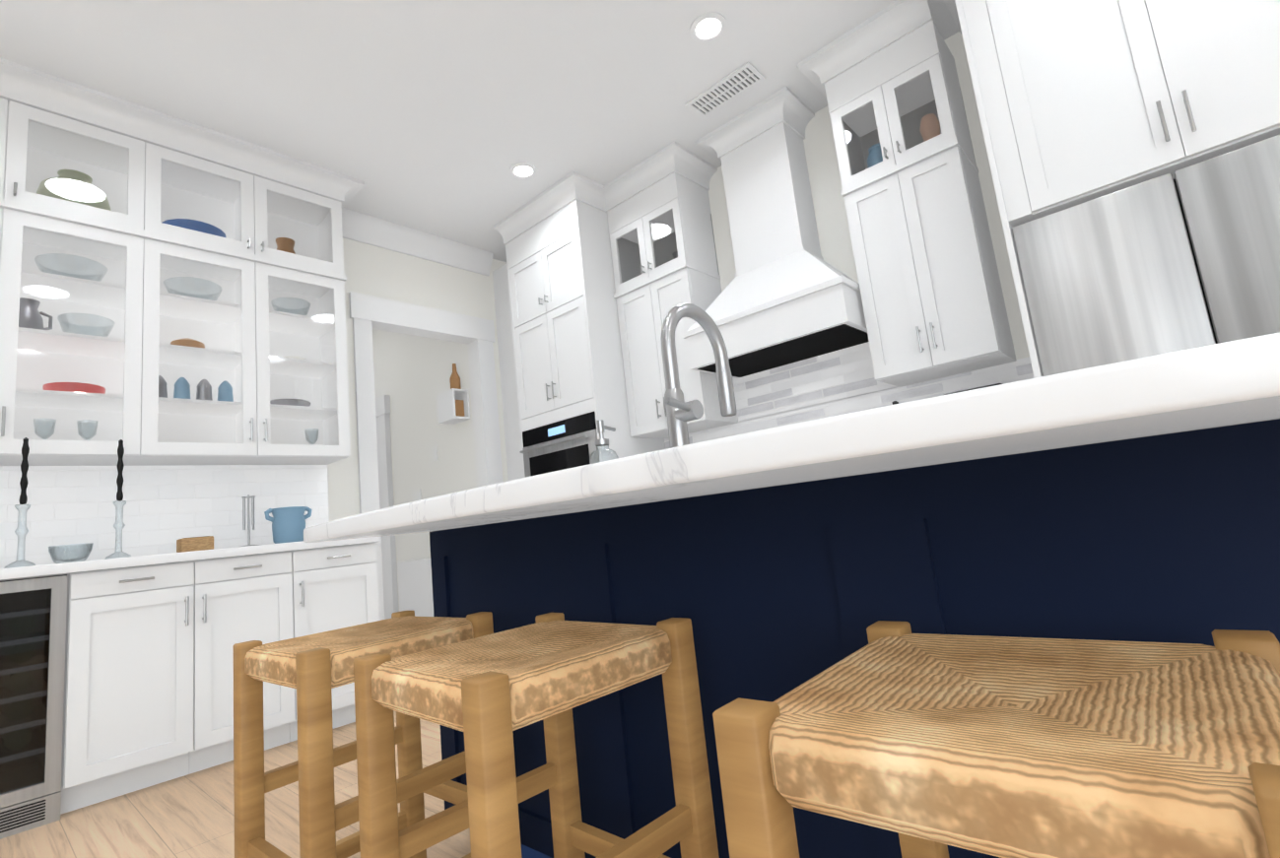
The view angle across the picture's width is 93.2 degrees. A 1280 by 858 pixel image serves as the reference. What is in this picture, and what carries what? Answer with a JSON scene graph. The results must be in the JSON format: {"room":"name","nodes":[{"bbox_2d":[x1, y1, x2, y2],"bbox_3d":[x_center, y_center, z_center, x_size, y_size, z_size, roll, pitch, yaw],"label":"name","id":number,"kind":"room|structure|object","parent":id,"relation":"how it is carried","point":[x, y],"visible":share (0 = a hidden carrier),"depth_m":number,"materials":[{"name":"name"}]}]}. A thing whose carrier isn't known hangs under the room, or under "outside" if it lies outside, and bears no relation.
{"room":"kitchen","nodes":[
{"label":"kitchen","id":0,"kind":"room"},
{"bbox_2d":[0,574,67,839],"bbox_3d":[-2.541,1.018,2.187,0.632,0.872,0.624,-14,-11,41],"label":"wine fridge","id":1,"kind":"object","parent":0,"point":[33,625],"visible":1,"depth_m":2.19,"materials":[{"name":"black"}]},
{"bbox_2d":[0,710,471,857],"bbox_3d":[-0.981,1.008,0.140,12.720,0.050,7.665,-14,-11,41],"label":"floor","id":2,"kind":"structure","parent":0,"point":[190,816],"depth_m":2.07,"materials":[{"name":"brown wood"}]},
{"bbox_2d":[60,548,311,814],"bbox_3d":[-2.076,1.053,2.757,0.610,0.874,0.834,-14,-11,41],"label":"base cabinet","id":3,"kind":"object","parent":2,"relation":"on","point":[151,640],"depth_m":2.47,"materials":[{"name":"white wood"}]},
{"bbox_2d":[0,537,378,580],"bbox_3d":[-2.244,0.592,2.673,0.637,0.040,1.916,-14,-11,41],"label":"countertop","id":4,"kind":"structure","parent":3,"relation":"on","point":[22,572],"depth_m":2.51,"materials":[{"name":"white stone"}]},
{"bbox_2d":[3,437,35,568],"bbox_3d":[-2.427,0.285,2.380,0.090,0.515,0.090,-14,-11,41],"label":"candlestick","id":5,"kind":"object","parent":4,"relation":"on","point":[24,483],"visible":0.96,"depth_m":2.38,"materials":[{"name":"clear glass"}]},
{"bbox_2d":[48,542,93,563],"bbox_3d":[-2.485,0.549,2.640,0.146,0.085,0.146,-14,-11,41],"label":"glass bowl","id":6,"kind":"object","parent":4,"relation":"on","point":[67,559],"visible":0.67,"depth_m":2.64,"materials":[{"name":"clear glass"}]},
{"bbox_2d":[104,439,131,559],"bbox_3d":[-2.233,0.297,2.595,0.090,0.515,0.090,-14,-11,41],"label":"candlestick","id":7,"kind":"object","parent":4,"relation":"on","point":[119,479],"visible":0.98,"depth_m":2.60,"materials":[{"name":"clear glass"}]},
{"bbox_2d":[176,536,213,552],"bbox_3d":[-2.119,0.553,2.883,0.100,0.072,0.130,-14,-11,41],"label":"wicker box","id":8,"kind":"object","parent":4,"relation":"on","point":[193,544],"visible":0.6,"depth_m":2.85,"materials":[{"name":"brown"}]},
{"bbox_2d":[241,494,259,546],"bbox_3d":[-1.998,0.470,3.088,0.100,0.270,0.100,-14,-11,41],"label":"stand","id":9,"kind":"object","parent":4,"relation":"on","point":[247,497],"visible":0.83,"depth_m":3.08,"materials":[{"name":"silver metal"}]},
{"bbox_2d":[264,506,312,543],"bbox_3d":[-1.859,0.510,3.203,0.164,0.195,0.231,-14,-11,41],"label":"ceramic pot","id":10,"kind":"object","parent":4,"relation":"on","point":[289,524],"visible":0.88,"depth_m":3.14,"materials":[{"name":"blue ceramic"}]},
{"bbox_2d":[311,540,379,729],"bbox_3d":[-1.723,1.074,3.149,0.610,0.874,0.465,-14,-11,41],"label":"base cabinet","id":11,"kind":"object","parent":2,"relation":"on","point":[344,579],"depth_m":3.02,"materials":[{"name":"white wood"}]},
{"bbox_2d":[232,610,493,857],"bbox_3d":[-0.570,0.770,1.288,0.380,0.672,0.400,-13,-11,39],"label":"stool","id":12,"kind":"object","parent":2,"relation":"on","point":[313,669],"visible":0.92,"depth_m":1.24,"materials":[{"name":"brown wood"}]},
{"bbox_2d":[397,558,433,616],"bbox_3d":[-1.550,1.219,4.624,0.750,0.989,0.240,-14,-11,41],"label":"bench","id":13,"kind":"object","parent":2,"relation":"on","point":[415,583],"visible":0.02,"depth_m":4.60,"materials":[{"name":"white wood"}]},
{"bbox_2d":[353,612,719,857],"bbox_3d":[-0.151,0.671,0.937,0.380,0.672,0.400,-14,-12,43],"label":"stool","id":14,"kind":"object","parent":2,"relation":"on","point":[488,695],"visible":1,"depth_m":0.93,"materials":[{"name":"brown wood"}]},
{"bbox_2d":[492,199,665,480],"bbox_3d":[-0.510,0.073,4.319,1.221,2.930,0.660,-14,-11,41],"label":"tall cabinet","id":15,"kind":"object","parent":2,"relation":"on","point":[560,347],"visible":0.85,"depth_m":4.01,"materials":[{"name":"white wood"}]},
{"bbox_2d":[519,411,599,477],"bbox_3d":[-0.306,0.570,4.071,0.729,1.227,0.666,-14,-11,41],"label":"wall oven","id":16,"kind":"object","parent":15,"relation":"in","point":[567,443],"visible":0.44,"depth_m":3.91,"materials":[{"name":"black metal"}]},
{"bbox_2d":[429,418,1279,857],"bbox_3d":[0.384,0.568,1.319,2.086,0.874,0.646,-14,-11,41],"label":"kitchen island","id":17,"kind":"object","parent":2,"relation":"on","point":[1135,500],"depth_m":0.94,"materials":[{"name":"blue wood"}]},
{"bbox_2d":[303,332,1279,543],"bbox_3d":[0.187,0.113,1.250,2.166,0.040,1.106,-14,-11,41],"label":"island countertop","id":18,"kind":"structure","parent":17,"relation":"on","point":[1233,383],"depth_m":0.55,"materials":[{"name":"white stone"}]},
{"bbox_2d":[589,419,618,463],"bbox_3d":[-0.087,0.068,1.496,0.074,0.180,0.082,-14,-11,41],"label":"soap dispenser","id":19,"kind":"object","parent":18,"relation":"on","point":[601,440],"visible":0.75,"depth_m":1.50,"materials":[{"name":"silver metal"}]},
{"bbox_2d":[660,303,736,448],"bbox_3d":[0.130,-0.096,1.379,0.090,0.421,0.321,-14,-11,41],"label":"faucet","id":20,"kind":"object","parent":18,"relation":"on","point":[680,412],"visible":0.88,"depth_m":1.34,"materials":[{"name":"silver metal"}]},
{"bbox_2d":[712,620,1279,857],"bbox_3d":[0.370,0.549,0.501,0.380,0.672,0.400,-13,-11,40],"label":"stool","id":21,"kind":"object","parent":2,"relation":"on","point":[927,746],"visible":1,"depth_m":0.46,"materials":[{"name":"brown wood"}]},
{"bbox_2d":[954,0,1279,378],"bbox_3d":[1.950,-0.526,2.128,0.965,2.930,0.670,-14,-11,41],"label":"tall cabinet","id":22,"kind":"object","parent":2,"relation":"on","point":[1079,101],"visible":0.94,"depth_m":2.08,"materials":[{"name":"white wood"}]},
{"bbox_2d":[1011,134,1279,376],"bbox_3d":[2.018,0.047,2.048,0.915,1.765,0.615,-14,-11,41],"label":"refrigerator","id":23,"kind":"object","parent":22,"relation":"in","point":[1186,257],"visible":0.33,"depth_m":1.96,"materials":[{"name":"silver metal"}]},
{"bbox_3d":[1.446,0.614,2.528,0.703,0.915,0.660,-14,-11,41],"label":"base cabinet","id":24,"kind":"object","parent":2,"relation":"on","visible":0},
{"bbox_2d":[943,383,1002,395],"bbox_3d":[1.518,-0.008,2.675,0.240,0.335,0.209,-14,-11,41],"label":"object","id":25,"kind":"object","parent":24,"relation":"on","point":[975,388],"visible":0.02,"depth_m":2.62,"materials":[{"name":"grey plastic"}]},
{"bbox_2d":[327,237,508,521],"bbox_3d":[-3.233,0.003,2.302,0.120,3.050,7.545,-14,-11,41],"label":"wall","id":26,"kind":"structure","parent":0,"point":[377,272],"depth_m":4.22,"materials":[{"name":"white paint"}]},
{"bbox_2d":[0,465,329,568],"bbox_3d":[-2.490,0.405,2.928,0.010,0.457,1.860,-14,-11,41],"label":"backsplash","id":27,"kind":"structure","parent":26,"relation":"attached to","point":[165,508],"depth_m":2.98,"materials":[{"name":"tile"}]},
{"bbox_2d":[0,57,493,275],"bbox_3d":[-3.375,-1.478,2.108,0.450,0.165,6.950,-14,-11,41],"label":"crown molding","id":28,"kind":"structure","parent":26,"relation":"attached to","point":[29,86],"depth_m":3.19,"materials":[{"name":"white wood"}]},
{"bbox_2d":[348,291,503,620],"bbox_3d":[-1.437,0.373,4.205,0.146,2.505,1.098,-14,-11,41],"label":"door frame","id":29,"kind":"structure","parent":26,"relation":"attached to","point":[369,314],"depth_m":4.24,"materials":[{"name":"white wood"}]},
{"bbox_2d":[372,329,476,611],"bbox_3d":[-2.461,0.441,5.755,3.410,3.050,0.120,-14,-11,41],"label":"wall","id":30,"kind":"structure","parent":0,"point":[412,374],"depth_m":5.12,"materials":[{"name":"white paint"}]},
{"bbox_2d":[375,395,398,619],"bbox_3d":[-2.669,0.888,5.766,1.210,2.220,0.100,-14,-11,41],"label":"hall door","id":31,"kind":"structure","parent":30,"relation":"in","point":[388,551],"depth_m":5.46,"materials":[{"name":"white wood"}]},
{"bbox_2d":[411,489,421,501],"bbox_3d":[-1.902,0.580,5.160,0.140,0.120,0.006,-14,-11,41],"label":"switch plate","id":32,"kind":"object","parent":30,"relation":"attached to","point":[417,495],"depth_m":5.15,"materials":[{"name":"white plastic"}]},
{"bbox_2d":[431,446,438,462],"bbox_3d":[-1.694,0.207,4.992,0.080,0.120,0.006,-14,-11,41],"label":"switch plate","id":33,"kind":"object","parent":30,"relation":"attached to","point":[434,449],"depth_m":4.99,"materials":[{"name":"white plastic"}]},
{"bbox_2d":[436,363,470,424],"bbox_3d":[-1.467,-0.284,4.723,0.240,0.456,0.138,-14,-11,41],"label":"cubby","id":34,"kind":"object","parent":30,"relation":"attached to","point":[452,405],"visible":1,"depth_m":4.67,"materials":[{"name":"white wood"}]},
{"bbox_2d":[447,363,465,419],"bbox_3d":[-1.436,-0.297,4.708,0.110,0.440,0.098,-14,-11,41],"label":"bottle","id":35,"kind":"object","parent":34,"relation":"on","point":[454,379],"depth_m":4.70,"materials":[{"name":"brown glass"}]},
{"bbox_2d":[0,0,959,262],"bbox_3d":[-1.312,-2.039,0.601,12.720,0.050,7.665,-14,-11,41],"label":"ceiling","id":36,"kind":"structure","parent":0,"point":[436,116],"depth_m":2.92,"materials":[{"name":"white paint"}]},
{"bbox_2d":[509,162,537,179],"bbox_3d":[-0.723,-1.599,3.747,0.170,0.008,0.170,-14,-11,41],"label":"recessed light","id":37,"kind":"object","parent":36,"relation":"in","point":[522,170],"visible":1,"depth_m":3.74,"materials":[{"name":"white plastic"}]},
{"bbox_2d":[689,11,726,43],"bbox_3d":[0.316,-1.855,2.798,0.170,0.008,0.170,-14,-11,41],"label":"recessed light","id":38,"kind":"object","parent":36,"relation":"in","point":[710,27],"visible":1,"depth_m":2.79,"materials":[{"name":"white plastic"}]},
{"bbox_2d":[685,61,765,118],"bbox_3d":[0.454,-1.802,3.230,0.400,0.010,0.170,-14,-11,41],"label":"ceiling vent","id":39,"kind":"object","parent":36,"relation":"in","point":[736,83],"visible":1,"depth_m":3.22,"materials":[{"name":"white metal"}]},
{"bbox_2d":[708,31,1029,359],"bbox_3d":[2.631,-0.671,2.058,9.070,3.050,0.120,-14,-11,41],"label":"wall","id":40,"kind":"structure","parent":0,"point":[831,215],"depth_m":3.38,"materials":[{"name":"white paint"}]},
{"bbox_2d":[606,172,738,438],"bbox_3d":[0.183,-0.760,3.924,0.606,1.558,0.386,-14,-11,41],"label":"upper cabinet","id":41,"kind":"object","parent":40,"relation":"attached to","point":[663,252],"visible":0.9,"depth_m":3.82,"materials":[{"name":"white wood"}]},
{"bbox_2d":[493,0,962,244],"bbox_3d":[0.651,-1.755,3.321,3.995,0.120,0.733,-14,-11,41],"label":"crown molding","id":42,"kind":"structure","parent":40,"relation":"attached to","point":[891,24],"depth_m":3.50,"materials":[{"name":"white wood"}]},
{"bbox_2d":[682,122,869,378],"bbox_3d":[0.713,-1.038,3.370,0.949,1.289,0.502,-14,-11,41],"label":"range hood","id":43,"kind":"object","parent":40,"relation":"attached to","point":[788,295],"visible":0.88,"depth_m":3.31,"materials":[{"name":"white wood"}]},
{"bbox_2d":[664,341,1034,449],"bbox_3d":[1.004,-0.068,3.402,2.255,0.780,0.010,-14,-11,41],"label":"backsplash","id":44,"kind":"structure","parent":40,"relation":"attached to","point":[842,381],"depth_m":3.37,"materials":[{"name":"tile"}]},
{"bbox_2d":[824,20,1016,387],"bbox_3d":[1.322,-1.036,2.913,0.531,1.558,0.386,-14,-11,41],"label":"upper cabinet","id":45,"kind":"object","parent":40,"relation":"attached to","point":[932,300],"visible":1,"depth_m":2.79,"materials":[{"name":"white wood"}]}
]}

